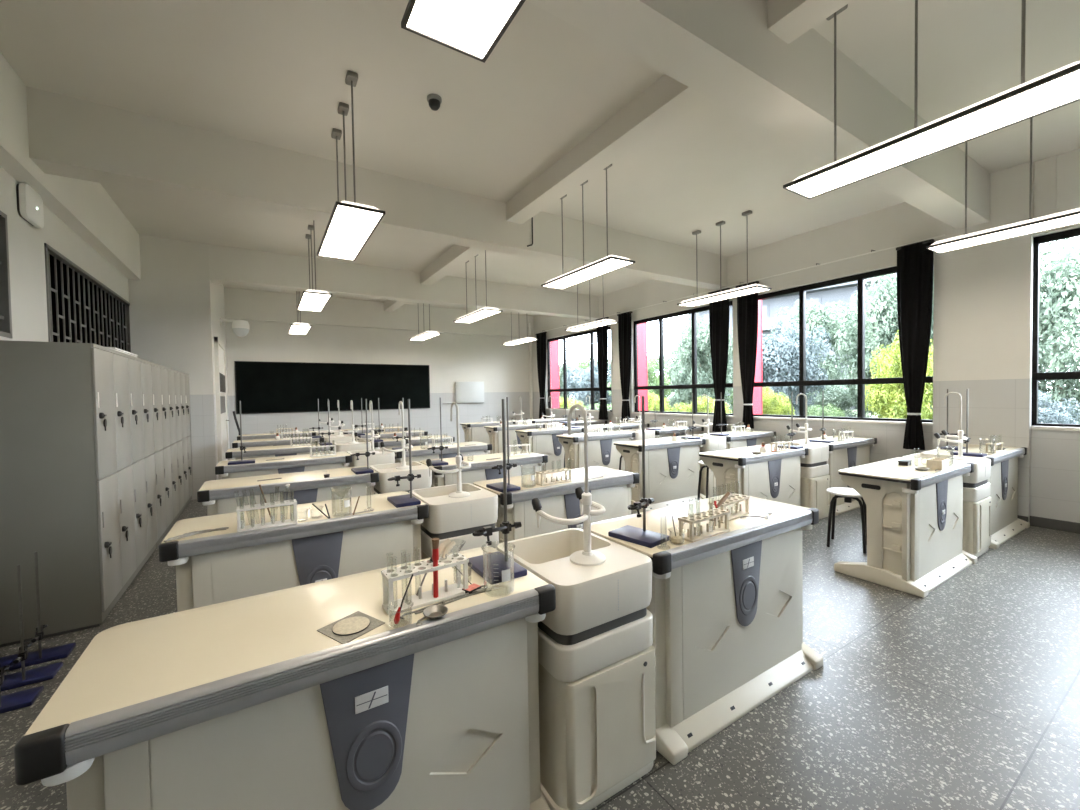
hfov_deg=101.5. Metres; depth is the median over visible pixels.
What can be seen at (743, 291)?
diffuser
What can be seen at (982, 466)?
basin
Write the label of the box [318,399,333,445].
iron stand
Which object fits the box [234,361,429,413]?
blackboard
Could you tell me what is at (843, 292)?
apartment building
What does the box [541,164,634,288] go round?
pendant lamp
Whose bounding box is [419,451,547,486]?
lab bench
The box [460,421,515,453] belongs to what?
lab bench
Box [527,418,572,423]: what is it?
lab bench
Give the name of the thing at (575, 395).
iron stand
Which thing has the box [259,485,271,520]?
rod
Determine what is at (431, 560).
dropper
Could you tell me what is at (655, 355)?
leafy tree
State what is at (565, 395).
iron stand
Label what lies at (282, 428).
test tube rack
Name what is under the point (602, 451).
lab bench
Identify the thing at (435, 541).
test tube
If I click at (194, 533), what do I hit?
tongs
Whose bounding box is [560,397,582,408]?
leafy bush
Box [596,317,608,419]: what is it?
curtain
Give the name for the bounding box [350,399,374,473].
iron stand
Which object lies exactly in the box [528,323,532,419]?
drain pipe
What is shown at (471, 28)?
pendant lamp
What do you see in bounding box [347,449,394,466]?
sink
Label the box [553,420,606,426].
lab bench
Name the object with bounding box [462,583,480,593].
box
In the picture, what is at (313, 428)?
iron stand
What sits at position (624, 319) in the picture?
curtain
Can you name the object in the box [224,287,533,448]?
wall
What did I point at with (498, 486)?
iron stand
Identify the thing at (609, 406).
leafy bush
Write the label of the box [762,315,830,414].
leafy tree
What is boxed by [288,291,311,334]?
pendant lamp
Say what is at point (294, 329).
diffuser
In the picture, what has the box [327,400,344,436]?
tap
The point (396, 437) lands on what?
iron stand
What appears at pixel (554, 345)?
facade fin
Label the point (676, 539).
heap
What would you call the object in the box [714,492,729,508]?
holder
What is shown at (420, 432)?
test tube rack
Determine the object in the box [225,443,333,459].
lab bench
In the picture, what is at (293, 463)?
lab bench
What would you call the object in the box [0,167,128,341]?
wall
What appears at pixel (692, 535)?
test tube rack
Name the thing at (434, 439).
test tube rack
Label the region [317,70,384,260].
pendant lamp
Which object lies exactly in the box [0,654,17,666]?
iron stand
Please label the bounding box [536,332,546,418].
curtain
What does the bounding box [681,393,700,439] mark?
iron stand
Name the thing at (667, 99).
trim
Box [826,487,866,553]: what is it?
stool
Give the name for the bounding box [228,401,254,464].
iron stand
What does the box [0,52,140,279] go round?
trim
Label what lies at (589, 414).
tap
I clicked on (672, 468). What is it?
lab bench
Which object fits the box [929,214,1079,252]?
diffuser
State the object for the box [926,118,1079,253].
pendant lamp
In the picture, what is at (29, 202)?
wall speaker
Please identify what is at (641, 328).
facade fin
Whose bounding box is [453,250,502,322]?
pendant lamp
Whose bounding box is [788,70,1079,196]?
diffuser
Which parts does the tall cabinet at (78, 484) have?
locker door, locker door, rail, locker door, locker door, locker door, locker door, locker door, locker door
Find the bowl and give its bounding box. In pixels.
[423,605,447,618]
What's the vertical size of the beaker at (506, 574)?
0.144 m
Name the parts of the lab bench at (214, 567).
frame, rail, panel, plate, frame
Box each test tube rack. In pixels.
[236,499,297,531]
[276,428,292,433]
[281,431,299,438]
[290,437,311,446]
[310,445,335,456]
[381,553,468,615]
[383,427,399,433]
[404,431,421,438]
[432,437,452,446]
[506,420,517,425]
[506,444,530,456]
[536,468,571,485]
[545,423,558,429]
[597,426,611,433]
[623,418,634,423]
[675,421,686,427]
[678,508,729,542]
[709,494,749,523]
[731,425,744,433]
[770,441,790,451]
[838,431,853,440]
[985,442,1002,453]
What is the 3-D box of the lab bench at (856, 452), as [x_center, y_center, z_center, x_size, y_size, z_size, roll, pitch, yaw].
[3.629,0.829,5.474,1.184,0.806,0.560,-2,2,-32]
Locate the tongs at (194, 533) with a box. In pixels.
[164,529,209,542]
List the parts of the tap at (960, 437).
arm, arm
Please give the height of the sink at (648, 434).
0.800 m
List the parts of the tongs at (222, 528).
tong arm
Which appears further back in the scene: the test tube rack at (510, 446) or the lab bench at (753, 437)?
the lab bench at (753, 437)
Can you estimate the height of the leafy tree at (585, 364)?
4.174 m
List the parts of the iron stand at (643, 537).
plate, rod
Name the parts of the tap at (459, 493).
valve knob, arm, arm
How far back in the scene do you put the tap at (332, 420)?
8.21 m
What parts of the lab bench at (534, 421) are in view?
rail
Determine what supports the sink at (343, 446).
on the floor
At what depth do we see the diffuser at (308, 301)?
5.71 m
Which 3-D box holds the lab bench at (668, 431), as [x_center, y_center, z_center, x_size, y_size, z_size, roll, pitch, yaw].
[2.260,0.799,7.661,1.184,0.806,0.560,-2,2,-32]
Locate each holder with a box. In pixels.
[439,539,455,557]
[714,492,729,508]
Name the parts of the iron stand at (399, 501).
plate, rod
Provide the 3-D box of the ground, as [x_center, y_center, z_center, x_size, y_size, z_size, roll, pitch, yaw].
[27.829,0.223,46.917,83.100,0.200,170.000,-2,2,-32]
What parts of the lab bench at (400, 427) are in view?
rail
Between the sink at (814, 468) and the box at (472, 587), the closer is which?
the box at (472, 587)
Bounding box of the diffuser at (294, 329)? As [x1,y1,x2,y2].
[289,325,309,333]
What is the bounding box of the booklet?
[646,440,670,443]
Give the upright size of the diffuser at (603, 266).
0.008 m
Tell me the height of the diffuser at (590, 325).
0.008 m
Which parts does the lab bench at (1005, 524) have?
panel, plate, rail, skirting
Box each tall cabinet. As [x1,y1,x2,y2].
[0,340,157,646]
[150,362,192,547]
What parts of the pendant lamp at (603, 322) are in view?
rod, lamp frame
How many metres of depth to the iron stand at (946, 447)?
4.49 m
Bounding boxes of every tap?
[319,413,333,431]
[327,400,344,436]
[338,400,358,443]
[355,401,379,452]
[380,401,412,468]
[426,402,470,497]
[513,396,524,420]
[532,404,605,565]
[542,396,554,422]
[579,396,593,426]
[627,395,641,431]
[693,394,712,437]
[786,393,812,445]
[934,392,970,459]
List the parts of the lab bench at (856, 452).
panel, skirting, plate, rail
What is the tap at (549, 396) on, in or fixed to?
on the sink at (559, 424)
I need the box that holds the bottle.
[759,446,766,452]
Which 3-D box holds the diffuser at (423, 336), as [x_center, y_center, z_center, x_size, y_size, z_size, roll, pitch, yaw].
[-2.444,-1.439,9.305,0.280,0.008,1.190,-2,2,-32]
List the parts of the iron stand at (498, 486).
plate, rod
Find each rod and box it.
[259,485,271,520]
[312,504,329,518]
[344,510,372,515]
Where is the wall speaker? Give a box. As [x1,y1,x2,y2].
[16,183,43,228]
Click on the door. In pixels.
(222, 420)
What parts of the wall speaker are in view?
mounting plate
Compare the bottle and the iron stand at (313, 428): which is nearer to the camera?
the bottle
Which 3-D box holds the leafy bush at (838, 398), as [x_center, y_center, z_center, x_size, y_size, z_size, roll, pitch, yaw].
[9.416,0.264,13.776,2.197,1.959,2.058,-1,1,-3]
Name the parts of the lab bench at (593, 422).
rail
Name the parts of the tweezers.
arm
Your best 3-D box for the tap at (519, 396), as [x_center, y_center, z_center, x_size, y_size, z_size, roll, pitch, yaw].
[-0.497,0.087,10.414,0.254,0.587,0.216,-2,2,-32]
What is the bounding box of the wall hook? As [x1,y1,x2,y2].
[527,217,532,246]
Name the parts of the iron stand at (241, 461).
rod, plate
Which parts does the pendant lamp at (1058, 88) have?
rod, rod, lamp frame, rod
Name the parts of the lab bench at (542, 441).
frame, panel, rail, plate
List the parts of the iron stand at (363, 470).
plate, rod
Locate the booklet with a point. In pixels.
(657, 441)
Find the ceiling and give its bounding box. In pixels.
[0,0,1079,315]
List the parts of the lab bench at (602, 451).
frame, panel, rail, plate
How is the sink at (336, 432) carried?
on the floor
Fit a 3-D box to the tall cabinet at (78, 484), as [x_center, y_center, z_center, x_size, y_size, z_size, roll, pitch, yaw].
[-3.415,0.505,3.350,0.526,1.790,1.647,-2,2,-32]
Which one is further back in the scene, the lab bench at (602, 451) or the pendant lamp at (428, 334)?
the pendant lamp at (428, 334)
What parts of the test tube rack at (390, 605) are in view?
post, post, plate, plate, post, post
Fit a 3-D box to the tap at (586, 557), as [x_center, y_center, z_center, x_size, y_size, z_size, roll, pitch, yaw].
[0.119,0.289,1.671,0.254,0.587,0.216,-2,2,-32]
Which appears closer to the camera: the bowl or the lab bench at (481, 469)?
the bowl
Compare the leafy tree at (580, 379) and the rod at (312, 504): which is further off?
the leafy tree at (580, 379)
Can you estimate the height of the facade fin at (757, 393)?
5.300 m
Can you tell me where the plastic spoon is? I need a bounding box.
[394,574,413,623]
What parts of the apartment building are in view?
pane, pane, pane, pane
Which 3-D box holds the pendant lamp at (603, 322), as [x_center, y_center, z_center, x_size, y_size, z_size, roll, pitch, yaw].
[0.930,-1.961,8.223,0.308,1.001,1.210,-2,2,-32]
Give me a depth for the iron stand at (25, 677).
2.23 m
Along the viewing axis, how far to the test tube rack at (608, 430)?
6.78 m
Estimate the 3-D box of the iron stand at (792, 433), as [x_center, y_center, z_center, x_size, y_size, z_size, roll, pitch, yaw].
[2.705,0.159,4.769,0.197,0.610,0.220,-2,2,-32]
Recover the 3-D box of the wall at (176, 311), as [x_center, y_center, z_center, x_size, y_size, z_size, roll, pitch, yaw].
[-5.932,-0.493,7.459,0.880,3.670,3.050,-2,2,-32]
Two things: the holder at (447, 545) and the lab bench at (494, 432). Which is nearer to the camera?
the holder at (447, 545)
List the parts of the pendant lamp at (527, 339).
lamp frame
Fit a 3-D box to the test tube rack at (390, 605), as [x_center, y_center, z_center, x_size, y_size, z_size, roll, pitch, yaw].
[-0.348,0.544,1.353,0.250,0.108,0.075,-2,2,-35]
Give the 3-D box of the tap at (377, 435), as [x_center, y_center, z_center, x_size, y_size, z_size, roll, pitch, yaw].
[-1.934,0.243,4.951,0.254,0.587,0.216,-2,2,-32]
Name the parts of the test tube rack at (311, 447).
plate, plate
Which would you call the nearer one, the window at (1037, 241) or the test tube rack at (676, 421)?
the window at (1037, 241)
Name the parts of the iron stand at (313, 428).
rod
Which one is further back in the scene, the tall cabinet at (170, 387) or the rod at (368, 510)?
the tall cabinet at (170, 387)
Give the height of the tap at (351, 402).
0.587 m
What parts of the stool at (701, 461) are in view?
leg, leg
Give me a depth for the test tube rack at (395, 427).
7.59 m
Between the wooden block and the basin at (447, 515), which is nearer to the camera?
the basin at (447, 515)
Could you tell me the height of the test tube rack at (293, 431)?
0.108 m
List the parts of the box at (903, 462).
box lid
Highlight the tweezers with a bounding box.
[740,512,771,518]
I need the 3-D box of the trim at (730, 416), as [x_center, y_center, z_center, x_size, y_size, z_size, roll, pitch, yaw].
[3.583,0.194,6.770,0.080,0.045,12.870,-2,2,-32]
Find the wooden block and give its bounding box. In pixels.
[926,457,948,469]
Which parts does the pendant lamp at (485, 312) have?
rod, rod, lamp frame, rod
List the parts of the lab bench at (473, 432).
frame, panel, rail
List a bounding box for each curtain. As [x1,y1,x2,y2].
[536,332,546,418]
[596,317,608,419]
[617,311,632,420]
[708,288,729,431]
[736,281,758,428]
[896,239,934,449]
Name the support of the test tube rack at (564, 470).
on the lab bench at (612, 490)
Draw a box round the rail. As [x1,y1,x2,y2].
[535,234,944,333]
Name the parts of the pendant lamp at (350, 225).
rod, rod, lamp frame, rod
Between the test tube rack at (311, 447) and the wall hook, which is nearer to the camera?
the test tube rack at (311, 447)
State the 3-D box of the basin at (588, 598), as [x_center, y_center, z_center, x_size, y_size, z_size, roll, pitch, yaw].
[0.122,0.665,1.748,0.440,0.168,0.512,-2,2,-32]
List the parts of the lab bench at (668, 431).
panel, rail, plate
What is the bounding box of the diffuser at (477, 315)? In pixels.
[456,310,499,322]
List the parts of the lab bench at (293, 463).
rail, panel, plate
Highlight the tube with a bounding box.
[232,411,239,435]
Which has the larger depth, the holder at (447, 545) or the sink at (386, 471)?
the sink at (386, 471)
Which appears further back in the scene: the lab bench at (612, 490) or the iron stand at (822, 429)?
the iron stand at (822, 429)
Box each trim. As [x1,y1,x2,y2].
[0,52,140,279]
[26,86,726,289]
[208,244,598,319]
[383,0,852,311]
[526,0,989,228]
[545,408,1079,430]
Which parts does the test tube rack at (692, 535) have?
post, post, plate, plate, post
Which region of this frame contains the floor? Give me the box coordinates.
[0,499,1079,809]
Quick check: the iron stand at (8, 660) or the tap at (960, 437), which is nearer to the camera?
the iron stand at (8, 660)
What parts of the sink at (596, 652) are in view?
cabinet door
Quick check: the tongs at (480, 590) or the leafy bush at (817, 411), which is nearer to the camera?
the tongs at (480, 590)
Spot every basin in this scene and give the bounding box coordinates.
[409,483,497,533]
[497,528,651,634]
[678,435,725,451]
[766,442,828,463]
[902,453,990,482]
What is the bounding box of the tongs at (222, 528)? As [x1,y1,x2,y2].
[183,527,228,534]
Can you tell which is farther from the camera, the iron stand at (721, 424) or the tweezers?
the iron stand at (721, 424)
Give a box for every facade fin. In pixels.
[550,340,559,407]
[637,323,647,410]
[753,300,762,413]
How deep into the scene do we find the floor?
2.00 m
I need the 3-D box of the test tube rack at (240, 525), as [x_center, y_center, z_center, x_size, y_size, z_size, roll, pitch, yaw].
[-1.337,0.541,2.164,0.250,0.108,0.075,-2,2,-34]
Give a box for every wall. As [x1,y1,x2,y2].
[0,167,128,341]
[128,235,229,499]
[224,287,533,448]
[532,149,1079,522]
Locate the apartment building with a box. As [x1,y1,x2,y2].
[689,265,933,409]
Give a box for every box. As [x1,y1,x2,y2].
[106,347,137,356]
[445,382,483,403]
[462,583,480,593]
[898,459,911,465]
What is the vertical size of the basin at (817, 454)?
0.168 m
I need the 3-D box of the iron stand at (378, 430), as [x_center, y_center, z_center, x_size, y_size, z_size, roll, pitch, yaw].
[-2.313,0.207,6.230,0.197,0.610,0.220,-2,2,-32]
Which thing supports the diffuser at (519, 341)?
attached to the pendant lamp at (527, 339)
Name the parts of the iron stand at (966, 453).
rod, plate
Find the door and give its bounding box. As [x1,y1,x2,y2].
[214,336,229,479]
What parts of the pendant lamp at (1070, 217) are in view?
rod, lamp frame, rod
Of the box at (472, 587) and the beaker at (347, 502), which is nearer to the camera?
the box at (472, 587)
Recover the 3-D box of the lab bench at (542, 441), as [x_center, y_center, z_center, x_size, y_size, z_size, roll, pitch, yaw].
[0.181,0.828,7.883,1.184,0.806,0.560,-2,2,-32]
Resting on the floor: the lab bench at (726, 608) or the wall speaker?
the lab bench at (726, 608)
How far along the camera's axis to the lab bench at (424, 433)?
7.51 m
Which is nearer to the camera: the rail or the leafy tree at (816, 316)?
the rail
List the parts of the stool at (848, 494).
leg, leg, seat, leg, leg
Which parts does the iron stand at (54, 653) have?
rod, plate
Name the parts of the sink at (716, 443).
cabinet door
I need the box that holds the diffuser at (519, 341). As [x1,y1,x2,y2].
[504,339,533,344]
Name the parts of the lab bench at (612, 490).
frame, panel, rail, plate, frame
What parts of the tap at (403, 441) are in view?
arm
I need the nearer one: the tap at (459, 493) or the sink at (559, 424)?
the tap at (459, 493)
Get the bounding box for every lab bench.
[14,547,555,809]
[158,491,428,611]
[197,466,378,515]
[215,452,351,478]
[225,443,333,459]
[232,436,323,447]
[237,431,315,439]
[341,426,407,434]
[354,430,427,440]
[368,435,454,448]
[388,442,491,462]
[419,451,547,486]
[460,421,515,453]
[473,466,639,543]
[484,424,544,453]
[515,427,583,470]
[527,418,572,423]
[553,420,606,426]
[556,431,634,470]
[591,423,649,431]
[591,493,822,764]
[614,433,705,511]
[636,426,703,437]
[699,430,775,448]
[699,442,807,505]
[790,436,876,515]
[834,457,976,597]
[921,444,1029,548]
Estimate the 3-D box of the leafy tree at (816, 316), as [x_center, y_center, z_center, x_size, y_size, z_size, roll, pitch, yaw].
[10.394,-1.444,16.739,3.380,5.190,3.166,-1,1,-15]
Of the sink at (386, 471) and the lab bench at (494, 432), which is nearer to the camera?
the sink at (386, 471)
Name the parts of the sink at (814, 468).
cabinet door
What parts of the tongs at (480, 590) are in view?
tong arm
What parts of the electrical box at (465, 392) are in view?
box door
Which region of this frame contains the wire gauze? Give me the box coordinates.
[317,611,384,643]
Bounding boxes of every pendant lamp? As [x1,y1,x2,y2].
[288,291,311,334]
[297,220,331,311]
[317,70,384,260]
[401,0,525,62]
[409,303,440,340]
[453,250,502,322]
[502,319,537,344]
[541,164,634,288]
[565,275,617,330]
[677,210,771,306]
[783,0,1079,198]
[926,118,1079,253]
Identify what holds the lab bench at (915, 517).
on the floor
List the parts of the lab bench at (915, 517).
frame, panel, plate, skirting, rail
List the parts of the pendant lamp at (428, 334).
lamp frame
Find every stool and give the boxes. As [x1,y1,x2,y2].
[697,460,711,499]
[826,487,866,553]
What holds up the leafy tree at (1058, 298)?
on the ground
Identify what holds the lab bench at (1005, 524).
on the floor
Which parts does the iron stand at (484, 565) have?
plate, rod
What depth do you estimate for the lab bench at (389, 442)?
6.40 m
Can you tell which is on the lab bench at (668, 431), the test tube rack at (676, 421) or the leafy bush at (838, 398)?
the test tube rack at (676, 421)
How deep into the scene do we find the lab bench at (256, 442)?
6.58 m
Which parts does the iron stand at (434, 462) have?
plate, rod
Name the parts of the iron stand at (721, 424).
plate, rod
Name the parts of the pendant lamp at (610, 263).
rod, rod, lamp frame, rod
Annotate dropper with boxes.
[416,556,432,595]
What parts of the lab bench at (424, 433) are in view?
rail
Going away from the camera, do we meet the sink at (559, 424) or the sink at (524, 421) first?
the sink at (559, 424)
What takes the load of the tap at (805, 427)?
on the sink at (814, 468)
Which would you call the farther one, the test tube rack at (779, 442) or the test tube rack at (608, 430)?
the test tube rack at (608, 430)
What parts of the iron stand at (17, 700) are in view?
plate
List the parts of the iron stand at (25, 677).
rod, plate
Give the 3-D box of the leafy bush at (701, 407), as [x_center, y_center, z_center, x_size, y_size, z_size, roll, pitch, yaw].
[4.348,0.560,11.904,1.560,1.623,1.518,-1,1,8]
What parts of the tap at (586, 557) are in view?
valve knob, arm, valve knob, arm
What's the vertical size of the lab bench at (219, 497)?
0.806 m
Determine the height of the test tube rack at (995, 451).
0.088 m
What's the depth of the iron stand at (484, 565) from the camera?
1.58 m
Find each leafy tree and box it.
[559,363,573,400]
[562,358,611,406]
[575,356,610,386]
[607,358,670,402]
[647,352,673,398]
[664,313,732,409]
[675,327,732,402]
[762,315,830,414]
[763,298,856,406]
[834,271,933,417]
[1038,238,1079,423]
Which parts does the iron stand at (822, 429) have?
plate, rod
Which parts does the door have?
pane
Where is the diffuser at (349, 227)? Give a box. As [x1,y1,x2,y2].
[319,205,381,259]
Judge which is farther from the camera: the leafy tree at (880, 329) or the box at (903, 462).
the leafy tree at (880, 329)
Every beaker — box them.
[331,496,351,513]
[483,550,513,593]
[521,466,535,483]
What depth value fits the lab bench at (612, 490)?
3.08 m
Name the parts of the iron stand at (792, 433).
plate, rod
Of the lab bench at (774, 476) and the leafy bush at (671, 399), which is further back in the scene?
the leafy bush at (671, 399)
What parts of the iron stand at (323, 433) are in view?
plate, rod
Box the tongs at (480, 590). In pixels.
[400,585,490,619]
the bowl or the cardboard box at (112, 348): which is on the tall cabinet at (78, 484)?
the cardboard box at (112, 348)
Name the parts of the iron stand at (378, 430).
rod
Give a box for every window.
[0,211,12,337]
[44,243,130,352]
[547,326,611,411]
[633,301,732,415]
[752,258,933,422]
[1031,228,1079,426]
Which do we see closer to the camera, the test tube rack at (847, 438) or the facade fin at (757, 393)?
the test tube rack at (847, 438)
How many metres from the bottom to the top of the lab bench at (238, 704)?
0.806 m
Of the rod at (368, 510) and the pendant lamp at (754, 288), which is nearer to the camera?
the rod at (368, 510)
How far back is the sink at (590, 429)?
8.09 m
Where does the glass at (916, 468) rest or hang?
on the lab bench at (915, 517)
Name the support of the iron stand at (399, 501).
on the lab bench at (214, 567)
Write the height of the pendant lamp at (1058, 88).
1.001 m
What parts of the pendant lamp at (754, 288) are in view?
rod, rod, lamp frame, rod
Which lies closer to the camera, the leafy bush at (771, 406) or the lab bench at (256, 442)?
the lab bench at (256, 442)
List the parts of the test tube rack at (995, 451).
plate, plate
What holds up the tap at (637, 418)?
on the sink at (648, 434)
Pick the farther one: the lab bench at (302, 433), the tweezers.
the lab bench at (302, 433)
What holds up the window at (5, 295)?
in the wall at (26, 242)
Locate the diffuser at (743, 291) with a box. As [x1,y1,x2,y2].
[681,287,768,305]
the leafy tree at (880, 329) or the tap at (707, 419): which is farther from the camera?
the leafy tree at (880, 329)
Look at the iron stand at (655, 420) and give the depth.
7.37 m
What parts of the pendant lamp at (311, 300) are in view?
rod, rod, rod, lamp frame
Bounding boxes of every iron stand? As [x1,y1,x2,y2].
[0,564,62,690]
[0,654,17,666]
[0,665,43,713]
[9,551,75,669]
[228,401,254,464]
[309,399,322,437]
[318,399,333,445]
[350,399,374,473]
[354,398,365,434]
[370,398,383,441]
[387,399,420,507]
[392,398,408,450]
[427,398,447,465]
[468,399,526,584]
[486,397,520,492]
[559,395,567,422]
[571,395,580,427]
[608,396,669,547]
[646,415,660,429]
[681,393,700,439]
[710,392,728,435]
[778,391,803,448]
[809,391,833,442]
[940,389,965,450]
[950,389,986,456]
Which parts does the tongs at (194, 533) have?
tong arm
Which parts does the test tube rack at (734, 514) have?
post, plate, plate, post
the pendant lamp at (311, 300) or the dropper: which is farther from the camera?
the pendant lamp at (311, 300)
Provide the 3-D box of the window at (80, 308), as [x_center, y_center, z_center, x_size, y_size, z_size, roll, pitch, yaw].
[-4.820,-0.922,4.792,0.060,0.860,2.756,-2,2,-32]
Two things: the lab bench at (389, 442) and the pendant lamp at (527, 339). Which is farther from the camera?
the pendant lamp at (527, 339)
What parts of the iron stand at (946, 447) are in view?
rod, plate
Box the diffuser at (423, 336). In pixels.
[411,333,437,339]
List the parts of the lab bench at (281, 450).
rail, panel, plate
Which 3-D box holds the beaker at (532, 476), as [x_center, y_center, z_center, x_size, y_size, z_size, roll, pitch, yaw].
[-0.079,0.482,2.990,0.108,0.144,0.108,-2,2,-36]
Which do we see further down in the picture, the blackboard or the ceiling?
the blackboard
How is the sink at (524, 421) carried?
on the floor
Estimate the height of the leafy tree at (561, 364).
3.597 m
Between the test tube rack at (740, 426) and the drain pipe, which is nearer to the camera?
the test tube rack at (740, 426)
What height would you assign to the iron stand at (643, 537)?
0.610 m
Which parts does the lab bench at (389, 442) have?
panel, rail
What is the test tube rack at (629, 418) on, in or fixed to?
on the lab bench at (622, 426)
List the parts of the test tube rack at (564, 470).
plate, plate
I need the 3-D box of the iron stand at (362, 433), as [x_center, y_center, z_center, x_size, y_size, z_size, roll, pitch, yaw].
[-2.998,0.192,7.323,0.197,0.610,0.220,-2,2,-32]
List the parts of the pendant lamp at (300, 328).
lamp frame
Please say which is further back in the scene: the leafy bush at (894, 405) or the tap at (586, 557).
the leafy bush at (894, 405)
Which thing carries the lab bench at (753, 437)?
on the floor
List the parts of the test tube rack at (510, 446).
plate, plate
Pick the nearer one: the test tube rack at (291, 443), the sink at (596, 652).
the sink at (596, 652)
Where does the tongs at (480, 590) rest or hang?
on the lab bench at (238, 704)
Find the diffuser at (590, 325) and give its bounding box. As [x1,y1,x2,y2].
[568,322,614,330]
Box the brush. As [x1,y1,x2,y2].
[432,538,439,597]
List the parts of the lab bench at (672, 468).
frame, panel, rail, plate, alcohol burner, skirting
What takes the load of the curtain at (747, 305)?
hanging from the rail
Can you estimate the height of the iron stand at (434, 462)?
0.610 m
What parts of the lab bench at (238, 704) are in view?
frame, rail, panel, plate, frame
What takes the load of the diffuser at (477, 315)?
attached to the pendant lamp at (485, 312)
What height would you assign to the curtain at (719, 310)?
2.375 m
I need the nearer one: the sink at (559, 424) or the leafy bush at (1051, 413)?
the leafy bush at (1051, 413)
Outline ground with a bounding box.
[574,399,1050,417]
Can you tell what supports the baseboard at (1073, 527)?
attached to the wall at (983, 294)
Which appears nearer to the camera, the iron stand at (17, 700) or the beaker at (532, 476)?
the iron stand at (17, 700)
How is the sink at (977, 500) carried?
on the floor
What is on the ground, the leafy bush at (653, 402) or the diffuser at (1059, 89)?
the leafy bush at (653, 402)
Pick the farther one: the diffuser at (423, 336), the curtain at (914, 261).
the diffuser at (423, 336)
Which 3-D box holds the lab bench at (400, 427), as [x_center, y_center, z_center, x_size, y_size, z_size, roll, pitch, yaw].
[-3.281,0.864,8.760,1.184,0.806,0.560,-2,2,-32]
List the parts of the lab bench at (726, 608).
frame, panel, rail, skirting, plate, frame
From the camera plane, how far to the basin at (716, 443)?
5.89 m
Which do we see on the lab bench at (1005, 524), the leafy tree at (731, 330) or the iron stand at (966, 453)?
the iron stand at (966, 453)
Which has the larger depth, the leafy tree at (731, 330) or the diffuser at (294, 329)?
the leafy tree at (731, 330)
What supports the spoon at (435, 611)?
on the lab bench at (238, 704)
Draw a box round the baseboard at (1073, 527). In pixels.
[1017,515,1079,533]
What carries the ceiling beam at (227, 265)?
attached to the wall at (983, 294)
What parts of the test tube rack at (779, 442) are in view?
plate, plate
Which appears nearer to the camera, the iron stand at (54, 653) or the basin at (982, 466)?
the iron stand at (54, 653)
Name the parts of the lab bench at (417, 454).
panel, rail, plate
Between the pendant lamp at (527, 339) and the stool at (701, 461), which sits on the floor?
the stool at (701, 461)
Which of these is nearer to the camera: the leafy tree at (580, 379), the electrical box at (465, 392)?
the electrical box at (465, 392)
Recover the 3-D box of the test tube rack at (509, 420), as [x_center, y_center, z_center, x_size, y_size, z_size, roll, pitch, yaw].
[-0.560,0.365,8.875,0.250,0.108,0.075,-2,2,-34]
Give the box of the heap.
[670,535,683,543]
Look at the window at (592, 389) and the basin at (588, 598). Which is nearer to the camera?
the basin at (588, 598)
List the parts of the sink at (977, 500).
cabinet door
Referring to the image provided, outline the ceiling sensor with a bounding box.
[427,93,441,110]
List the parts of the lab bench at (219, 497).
frame, rail, panel, plate, frame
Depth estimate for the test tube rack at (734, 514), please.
2.20 m
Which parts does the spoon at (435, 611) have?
dish handle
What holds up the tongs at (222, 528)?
on the lab bench at (214, 567)
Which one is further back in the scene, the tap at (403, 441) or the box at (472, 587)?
the tap at (403, 441)
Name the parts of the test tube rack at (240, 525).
post, plate, plate, post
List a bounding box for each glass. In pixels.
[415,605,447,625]
[914,467,929,470]
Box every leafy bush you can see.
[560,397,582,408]
[585,403,611,409]
[648,392,672,411]
[667,393,713,411]
[672,396,731,412]
[725,389,732,412]
[762,387,794,414]
[807,385,871,417]
[807,403,844,416]
[865,331,932,419]
[1038,390,1079,423]
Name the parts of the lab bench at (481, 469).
frame, panel, rail, plate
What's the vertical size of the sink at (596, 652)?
0.800 m
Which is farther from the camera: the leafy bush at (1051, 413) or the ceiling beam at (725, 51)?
the leafy bush at (1051, 413)
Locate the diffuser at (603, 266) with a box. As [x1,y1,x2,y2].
[545,259,630,288]
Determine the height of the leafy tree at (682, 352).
4.480 m
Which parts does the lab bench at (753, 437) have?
panel, plate, rail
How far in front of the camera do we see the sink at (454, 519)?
2.64 m
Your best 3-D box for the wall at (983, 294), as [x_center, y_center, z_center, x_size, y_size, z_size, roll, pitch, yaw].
[3.443,-0.640,7.102,0.300,3.670,13.600,-2,2,-32]
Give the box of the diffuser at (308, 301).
[298,293,329,310]
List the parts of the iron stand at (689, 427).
plate, rod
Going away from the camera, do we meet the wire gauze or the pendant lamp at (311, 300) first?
the wire gauze
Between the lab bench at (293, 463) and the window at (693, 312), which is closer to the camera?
the lab bench at (293, 463)
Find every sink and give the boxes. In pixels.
[314,430,342,435]
[322,434,354,442]
[332,440,370,451]
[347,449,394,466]
[370,461,431,494]
[409,483,498,559]
[497,528,655,809]
[512,420,531,423]
[535,423,561,427]
[578,426,602,432]
[618,429,654,440]
[678,435,725,497]
[766,442,829,518]
[902,453,991,556]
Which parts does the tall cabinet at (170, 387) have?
locker door, locker door, locker door, locker door, rail, locker door, locker door, locker door, locker door, locker door, locker door, locker door, locker door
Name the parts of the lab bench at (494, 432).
frame, panel, rail, plate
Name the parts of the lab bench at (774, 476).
frame, alcohol burner, panel, rail, plate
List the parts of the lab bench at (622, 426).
rail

